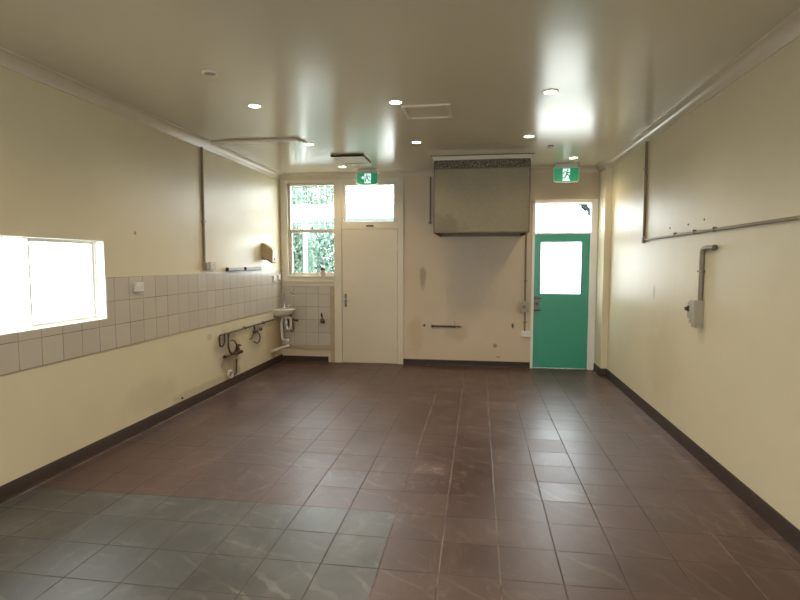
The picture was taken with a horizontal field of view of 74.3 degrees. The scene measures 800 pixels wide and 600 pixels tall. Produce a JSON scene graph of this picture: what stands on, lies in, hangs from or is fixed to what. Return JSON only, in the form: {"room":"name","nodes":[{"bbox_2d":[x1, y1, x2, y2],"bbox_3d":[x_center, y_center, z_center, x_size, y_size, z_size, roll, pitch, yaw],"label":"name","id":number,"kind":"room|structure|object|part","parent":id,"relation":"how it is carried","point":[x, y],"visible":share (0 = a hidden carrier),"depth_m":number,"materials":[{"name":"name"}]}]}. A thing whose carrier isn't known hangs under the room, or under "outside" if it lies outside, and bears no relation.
{"room":"empty commercial kitchen","nodes":[
{"label":"empty commercial kitchen","id":0,"kind":"room"},
{"bbox_2d":[0,66,281,485],"bbox_3d":[-2.765,-0.091,2.772,0.208,2.890,11.466,1,4,8],"label":"wall","id":1,"kind":"structure","parent":0,"point":[72,167],"depth_m":4.59,"materials":[{"name":"paint"}]},
{"bbox_2d":[0,235,106,334],"bbox_3d":[-2.584,-0.121,3.748,0.127,0.648,1.250,1,4,8],"label":"window","id":2,"kind":"structure","parent":1,"relation":"in","point":[96,247],"depth_m":4.22,"materials":[{"name":"white wood"}]},
{"bbox_3d":[-2.582,-0.143,4.043,0.025,0.619,0.636,1,4,8],"label":"sash","id":3,"kind":"part","parent":2,"relation":"part of","materials":[{"name":"white paint"}]},
{"bbox_2d":[134,282,143,291],"bbox_3d":[-2.348,-0.118,4.755,0.033,0.080,0.105,1,4,8],"label":"power outlet","id":4,"kind":"object","parent":1,"relation":"attached to","point":[139,286],"visible":1,"depth_m":4.73,"materials":[{"name":"white plastic"}]},
{"bbox_2d":[0,46,282,179],"bbox_3d":[-2.639,-1.481,2.551,0.090,0.085,11.266,1,4,8],"label":"trim","id":5,"kind":"structure","parent":1,"relation":"attached to","point":[10,60],"depth_m":4.35,"materials":[{"name":"paint"}]},
{"bbox_2d":[0,354,282,503],"bbox_3d":[-2.676,1.306,2.759,0.020,0.105,11.266,1,4,8],"label":"baseboard","id":6,"kind":"structure","parent":1,"relation":"attached to","point":[11,489],"depth_m":4.45,"materials":[{"name":"tile"}]},
{"bbox_2d":[200,147,205,262],"bbox_3d":[-2.182,-1.045,5.856,0.031,1.285,0.055,1,4,8],"label":"conduit","id":7,"kind":"object","parent":1,"relation":"attached to","point":[203,221],"visible":1,"depth_m":5.84,"materials":[{"name":"beige plastic"}]},
{"bbox_2d":[203,263,209,269],"bbox_3d":[-2.171,-0.378,5.928,0.048,0.085,0.090,1,4,8],"label":"junction box","id":8,"kind":"object","parent":1,"relation":"attached to","point":[206,266],"visible":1,"depth_m":5.89,"materials":[{"name":"beige plastic"}]},
{"bbox_2d":[208,262,215,268],"bbox_3d":[-2.155,-0.396,6.072,0.035,0.084,0.130,1,4,8],"label":"light switch","id":9,"kind":"object","parent":1,"relation":"attached to","point":[212,264],"visible":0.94,"depth_m":6.05,"materials":[{"name":"beige plastic"}]},
{"bbox_2d":[227,359,236,377],"bbox_3d":[-2.091,0.862,6.604,0.035,0.208,0.232,1,4,8],"label":"outlet","id":10,"kind":"object","parent":1,"relation":"attached to","point":[230,373],"visible":1,"depth_m":6.57,"materials":[{"name":"white plastic"}]},
{"bbox_2d":[226,267,244,270],"bbox_3d":[-2.070,-0.387,6.643,0.037,0.048,0.450,1,4,8],"label":"wall rail","id":11,"kind":"object","parent":1,"relation":"attached to","point":[227,268],"visible":1,"depth_m":6.62,"materials":[{"name":"metal"}]},
{"bbox_2d":[219,319,273,357],"bbox_3d":[-1.994,0.504,7.053,0.086,0.330,1.675,1,4,8],"label":"pipe","id":12,"kind":"object","parent":1,"relation":"attached to","point":[238,351],"visible":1,"depth_m":6.68,"materials":[{"name":"black metal"}]},
{"bbox_2d":[223,340,242,357],"bbox_3d":[-2.064,0.593,6.590,0.086,0.221,0.472,1,4,8],"label":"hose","id":13,"kind":"object","parent":12,"relation":"on","point":[238,351],"depth_m":6.54,"materials":[{"name":"black rubber"}]},
{"bbox_2d":[249,326,261,343],"bbox_3d":[-1.976,0.473,7.226,0.058,0.265,0.348,1,4,8],"label":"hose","id":14,"kind":"object","parent":12,"relation":"on","point":[260,329],"depth_m":7.23,"materials":[{"name":"black rubber"}]},
{"bbox_2d":[244,267,261,270],"bbox_3d":[-1.992,-0.425,7.160,0.037,0.048,0.500,1,4,8],"label":"wall rail","id":15,"kind":"object","parent":1,"relation":"attached to","point":[245,268],"visible":0.93,"depth_m":7.08,"materials":[{"name":"metal"}]},
{"bbox_2d":[261,243,275,262],"bbox_3d":[-1.869,-0.669,7.531,0.166,0.290,0.138,1,4,8],"label":"dispenser","id":16,"kind":"object","parent":1,"relation":"attached to","point":[268,252],"visible":1,"depth_m":7.47,"materials":[{"name":"beige plastic"}]},
{"bbox_2d":[271,291,297,352],"bbox_3d":[-1.748,0.326,8.014,0.291,0.906,0.467,1,4,8],"label":"basin","id":17,"kind":"object","parent":1,"relation":"attached to","point":[284,311],"visible":1,"depth_m":8.03,"materials":[{"name":"white ceramic"}]},
{"bbox_3d":[-1.742,0.186,8.047,0.278,0.112,0.335,1,4,8],"label":"bowl","id":18,"kind":"part","parent":17,"relation":"part of","materials":[{"name":"white ceramic"}]},
{"bbox_2d":[283,291,293,307],"bbox_3d":[-1.716,-0.007,8.139,0.188,0.261,0.043,2,4,20],"label":"tap","id":19,"kind":"object","parent":17,"relation":"on","point":[285,305],"depth_m":8.15,"materials":[{"name":"silver metal"}]},
{"bbox_2d":[0,361,799,599],"bbox_3d":[-0.319,1.461,2.417,5.187,0.150,11.666,1,4,8],"label":"floor","id":20,"kind":"structure","parent":0,"point":[295,480],"depth_m":3.34,"materials":[{"name":"tile"}]},
{"bbox_2d":[0,0,799,172],"bbox_3d":[-0.316,-1.565,2.197,5.187,0.163,11.666,1,4,8],"label":"ceiling","id":21,"kind":"structure","parent":0,"point":[325,74],"depth_m":3.58,"materials":[{"name":"paint"}]},
{"bbox_2d":[247,103,261,107],"bbox_3d":[-1.247,-1.662,4.526,0.126,0.007,0.126,1,4,8],"label":"recessed light","id":22,"kind":"object","parent":21,"relation":"in","point":[252,105],"visible":1,"depth_m":4.51,"materials":[{"name":"white plastic"}]},
{"bbox_2d":[211,138,305,144],"bbox_3d":[-1.574,-1.754,5.883,1.035,0.022,0.206,1,4,8],"label":"batten","id":23,"kind":"object","parent":21,"relation":"attached to","point":[290,140],"visible":1,"depth_m":5.83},
{"bbox_2d":[331,154,370,163],"bbox_3d":[-0.627,-1.821,6.838,0.417,0.026,0.494,1,4,8],"label":"ceiling vent","id":24,"kind":"object","parent":21,"relation":"in","point":[353,158],"visible":1,"depth_m":6.79,"materials":[{"name":"beige metal"}]},
{"bbox_3d":[-0.627,-1.825,6.842,0.369,0.017,0.449,1,4,8],"label":"panel","id":25,"kind":"part","parent":24,"relation":"part of","materials":[{"name":"beige metal"}]},
{"bbox_2d":[356,169,377,184],"bbox_3d":[-0.475,-1.781,7.665,0.318,0.223,0.062,1,4,8],"label":"exit sign","id":26,"kind":"object","parent":21,"relation":"hanging from","point":[363,176],"visible":1,"depth_m":7.64,"materials":[{"name":"green plastic"}]},
{"bbox_3d":[-0.469,-1.760,7.643,0.095,0.140,0.002,1,4,8],"label":"white panel","id":27,"kind":"part","parent":26,"relation":"part of","materials":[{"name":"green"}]},
{"bbox_2d":[388,100,402,104],"bbox_3d":[-0.037,-1.653,4.417,0.126,0.007,0.126,1,4,8],"label":"recessed light","id":28,"kind":"object","parent":21,"relation":"in","point":[393,102],"visible":1,"depth_m":4.42,"materials":[{"name":"white plastic"}]},
{"bbox_2d":[401,103,452,119],"bbox_3d":[0.246,-1.668,4.688,0.420,0.016,0.410,1,4,8],"label":"ceiling hatch","id":29,"kind":"object","parent":21,"relation":"attached to","point":[427,111],"visible":1,"depth_m":4.68,"materials":[{"name":"paint"}]},
{"bbox_3d":[0.246,-1.673,4.687,0.350,0.005,0.340,1,4,8],"label":"panel","id":30,"kind":"part","parent":29,"relation":"part of","materials":[{"name":"paint"}]},
{"bbox_2d":[523,135,534,137],"bbox_3d":[1.371,-1.739,5.613,0.126,0.007,0.126,1,4,8],"label":"recessed light","id":31,"kind":"object","parent":21,"relation":"in","point":[524,136],"visible":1,"depth_m":5.62,"materials":[{"name":"white plastic"}]},
{"bbox_2d":[542,89,558,94],"bbox_3d":[1.181,-1.632,4.145,0.126,0.007,0.126,1,4,8],"label":"recessed light","id":32,"kind":"object","parent":21,"relation":"in","point":[549,91],"visible":1,"depth_m":4.13,"materials":[{"name":"white plastic"}]},
{"bbox_2d":[553,163,579,182],"bbox_3d":[2.267,-1.729,7.208,0.345,0.255,0.062,1,4,8],"label":"exit sign","id":33,"kind":"object","parent":21,"relation":"hanging from","point":[567,172],"visible":1,"depth_m":7.18,"materials":[{"name":"green plastic"}]},
{"bbox_3d":[2.264,-1.705,7.187,0.095,0.166,0.002,1,4,8],"label":"white panel","id":34,"kind":"part","parent":33,"relation":"part of","materials":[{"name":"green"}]},
{"bbox_2d":[280,173,598,361],"bbox_3d":[0.528,-0.465,7.955,4.787,2.890,0.214,1,4,8],"label":"wall","id":35,"kind":"structure","parent":0,"point":[475,283],"depth_m":7.84,"materials":[{"name":"paint"}]},
{"bbox_2d":[283,355,328,361],"bbox_3d":[-1.478,0.917,8.252,0.740,0.085,0.020,1,4,8],"label":"baseboard","id":36,"kind":"structure","parent":35,"relation":"attached to","point":[285,357],"depth_m":8.24,"materials":[{"name":"tile"}]},
{"bbox_3d":[-1.457,0.242,8.205,0.789,0.921,0.008,1,4,8],"label":"tile panel","id":37,"kind":"part","parent":35,"relation":"part of","materials":[{"name":"beige tile"}]},
{"bbox_2d":[280,179,336,285],"bbox_3d":[-1.377,-1.028,8.156,0.923,1.620,0.160,1,4,8],"label":"window","id":38,"kind":"structure","parent":35,"relation":"in","point":[295,279],"depth_m":8.15,"materials":[{"name":"wood"}]},
{"bbox_3d":[-1.404,-0.295,8.162,0.885,0.156,0.060,1,4,8],"label":"sill","id":39,"kind":"part","parent":38,"relation":"part of","materials":[{"name":"wood"}]},
{"bbox_3d":[-1.339,-0.733,8.192,0.719,0.658,0.040,1,4,8],"label":"sash","id":40,"kind":"part","parent":38,"relation":"part of","materials":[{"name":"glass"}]},
{"bbox_3d":[-1.332,-1.413,8.187,0.725,0.687,0.006,1,4,8],"label":"bar rail","id":41,"kind":"part","parent":38,"relation":"part of","materials":[{"name":"metal"}]},
{"bbox_2d":[320,267,325,275],"bbox_3d":[-1.185,-0.436,8.117,0.092,0.131,0.046,1,4,8],"label":"jar","id":42,"kind":"object","parent":38,"relation":"on","point":[322,272],"visible":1,"depth_m":8.10,"materials":[{"name":"pink ceramic"}]},
{"bbox_2d":[334,177,403,363],"bbox_3d":[-0.472,-0.427,8.037,1.067,2.800,0.154,1,4,8],"label":"door","id":43,"kind":"structure","parent":35,"relation":"in","point":[368,260],"depth_m":8.02,"materials":[{"name":"wood"}]},
{"bbox_2d":[341,181,397,225],"bbox_3d":[-0.458,-1.442,7.951,0.862,0.667,0.094,1,4,8],"label":"window","id":44,"kind":"structure","parent":43,"relation":"attached to","point":[395,183],"depth_m":7.95,"materials":[{"name":"wood"}]},
{"bbox_2d":[429,177,430,221],"bbox_3d":[0.448,-1.481,7.787,0.025,0.660,0.023,1,4,8],"label":"conduit","id":45,"kind":"object","parent":35,"relation":"attached to","point":[430,177],"visible":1,"depth_m":7.78,"materials":[{"name":"beige plastic"}]},
{"bbox_2d":[280,166,598,179],"bbox_3d":[0.469,-1.855,7.723,4.707,0.085,0.090,1,4,8],"label":"trim","id":46,"kind":"structure","parent":35,"relation":"attached to","point":[583,169],"depth_m":7.83,"materials":[{"name":"paint"}]},
{"bbox_2d":[431,321,461,327],"bbox_3d":[0.692,0.363,7.876,0.450,0.104,0.042,1,4,8],"label":"gas pipe","id":47,"kind":"object","parent":35,"relation":"attached to","point":[432,326],"visible":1,"depth_m":7.87,"materials":[{"name":"grey metal"}]},
{"bbox_2d":[403,359,529,367],"bbox_3d":[0.977,0.946,7.886,1.878,0.085,0.020,1,4,8],"label":"baseboard","id":48,"kind":"structure","parent":35,"relation":"attached to","point":[405,361],"depth_m":7.88,"materials":[{"name":"tile"}]},
{"bbox_2d":[431,153,534,236],"bbox_3d":[1.099,-1.359,7.153,1.279,0.990,1.101,1,4,8],"label":"extractor hood","id":49,"kind":"object","parent":35,"relation":"attached to","point":[478,195],"visible":1,"depth_m":6.64,"materials":[{"name":"metal"}]},
{"bbox_3d":[1.101,-1.824,7.126,1.259,0.051,1.086,1,4,8],"label":"trim","id":50,"kind":"part","parent":49,"relation":"part of","materials":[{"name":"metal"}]},
{"bbox_2d":[520,301,527,311],"bbox_3d":[1.805,0.097,7.671,0.116,0.157,0.080,1,4,8],"label":"switch","id":51,"kind":"object","parent":35,"relation":"attached to","point":[523,304],"visible":1,"depth_m":7.66,"materials":[{"name":"grey plastic"}]},
{"bbox_2d":[523,312,526,330],"bbox_3d":[1.822,0.316,7.710,0.052,0.290,0.028,1,4,8],"label":"conduit","id":52,"kind":"object","parent":35,"relation":"attached to","point":[524,321],"visible":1,"depth_m":7.70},
{"bbox_2d":[524,234,526,300],"bbox_3d":[1.823,-0.888,7.623,0.052,1.825,0.028,1,4,8],"label":"conduit","id":53,"kind":"object","parent":35,"relation":"attached to","point":[525,280],"visible":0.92,"depth_m":7.64,"materials":[{"name":"beige plastic"}]},
{"bbox_2d":[521,331,530,336],"bbox_3d":[1.842,0.495,7.716,0.146,0.079,0.037,1,4,8],"label":"power outlet","id":54,"kind":"object","parent":35,"relation":"attached to","point":[523,333],"visible":1,"depth_m":7.70,"materials":[{"name":"white plastic"}]},
{"bbox_2d":[530,199,598,369],"bbox_3d":[2.361,-0.216,7.657,0.902,2.440,0.138,1,4,8],"label":"door","id":55,"kind":"structure","parent":35,"relation":"in","point":[562,329],"depth_m":7.66,"materials":[{"name":"green wood"}]},
{"bbox_2d":[535,203,591,232],"bbox_3d":[2.358,-1.172,7.582,0.828,0.428,0.050,1,4,8],"label":"window frame","id":56,"kind":"structure","parent":55,"relation":"attached to","point":[539,203],"depth_m":7.58,"materials":[{"name":"white wood"}]},
{"bbox_2d":[594,168,612,368],"bbox_3d":[2.812,-0.416,7.316,0.080,2.890,0.409,1,4,8],"label":"wall pier","id":57,"kind":"object","parent":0,"point":[605,176],"visible":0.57,"depth_m":7.18,"materials":[{"name":"paint"}]},
{"bbox_2d":[607,36,799,529],"bbox_3d":[2.164,-0.033,2.039,0.200,2.890,11.466,1,4,8],"label":"wall","id":58,"kind":"structure","parent":0,"point":[730,384],"depth_m":3.77,"materials":[{"name":"paint"}]},
{"bbox_2d":[642,141,647,236],"bbox_3d":[2.585,-1.164,5.568,0.031,0.995,0.055,1,4,8],"label":"conduit","id":59,"kind":"object","parent":58,"relation":"attached to","point":[646,143],"visible":1,"depth_m":5.56,"materials":[{"name":"beige plastic"}]},
{"bbox_2d":[684,300,703,327],"bbox_3d":[2.331,0.107,4.119,0.078,0.216,0.372,1,4,8],"label":"switch","id":60,"kind":"object","parent":58,"relation":"attached to","point":[695,308],"visible":0.96,"depth_m":4.08,"materials":[{"name":"grey plastic"}]},
{"bbox_2d":[593,363,799,552],"bbox_3d":[2.000,1.361,2.063,0.099,0.105,11.266,1,4,8],"label":"baseboard","id":61,"kind":"structure","parent":58,"relation":"attached to","point":[774,519],"depth_m":3.79,"materials":[{"name":"tile"}]},
{"bbox_2d":[594,8,799,172],"bbox_3d":[1.968,-1.427,1.866,0.170,0.085,11.266,1,4,8],"label":"trim","id":62,"kind":"structure","parent":58,"relation":"attached to","point":[788,30],"depth_m":3.78,"materials":[{"name":"paint"}]},
{"bbox_2d":[697,245,715,300],"bbox_3d":[2.343,-0.195,4.049,0.040,0.441,0.237,1,4,8],"label":"conduit","id":63,"kind":"object","parent":58,"relation":"attached to","point":[701,270],"visible":0.95,"depth_m":4.12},
{"bbox_2d":[644,215,799,240],"bbox_3d":[2.381,-0.547,4.232,0.027,0.040,2.730,1,4,8],"label":"conduit","id":64,"kind":"object","parent":58,"relation":"attached to","point":[714,229],"visible":1,"depth_m":3.64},
{"label":"outside","id":65,"kind":"structure","parent":0,"visible":0},
{"bbox_2d":[0,282,579,329],"bbox_3d":[3.913,-0.139,26.307,60.000,0.180,36.924,1,4,8],"label":"ground","id":66,"kind":"structure","parent":65,"point":[61,301],"depth_m":22.06,"materials":[{"name":"white"}]},
{"bbox_2d":[292,186,302,204],"bbox_3d":[-3.958,-2.025,15.247,2.428,5.175,1.743,1,4,8],"label":"tree","id":67,"kind":"object","parent":66,"relation":"on","point":[298,190],"visible":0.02,"depth_m":14.94,"materials":[{"name":"green plant"}]},
{"bbox_2d":[292,224,315,272],"bbox_3d":[-2.446,-0.538,11.224,1.419,2.798,1.063,1,4,8],"label":"shrub","id":68,"kind":"object","parent":66,"relation":"on","point":[297,237],"visible":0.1,"depth_m":11.00,"materials":[{"name":"green plant"}]},
{"bbox_2d":[298,223,333,272],"bbox_3d":[-1.400,-0.746,12.642,2.299,3.008,1.663,1,4,8],"label":"shrub","id":69,"kind":"object","parent":66,"relation":"on","point":[323,246],"visible":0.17,"depth_m":12.13,"materials":[{"name":"green plant"}]},
{"bbox_2d":[299,186,348,236],"bbox_3d":[-2.647,-2.476,17.242,2.042,5.787,1.478,1,4,8],"label":"tree","id":70,"kind":"object","parent":66,"relation":"on","point":[312,195],"visible":0.11,"depth_m":16.85,"materials":[{"name":"green plant"}]},
{"bbox_2d":[292,203,393,272],"bbox_3d":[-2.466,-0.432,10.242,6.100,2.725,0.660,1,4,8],"label":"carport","id":71,"kind":"object","parent":66,"relation":"on","point":[384,211],"visible":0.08,"depth_m":9.66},
{"bbox_3d":[-1.761,-0.233,9.877,0.063,2.382,0.060,1,4,8],"label":"post","id":72,"kind":"part","parent":71,"relation":"part of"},
{"bbox_2d":[576,204,589,216],"bbox_3d":[3.023,-0.258,8.282,0.623,2.674,0.134,0,4,-3],"label":"sapling","id":73,"kind":"object","parent":66,"relation":"on","point":[584,207],"visible":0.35,"depth_m":8.15,"materials":[{"name":"green plant"}]}
]}

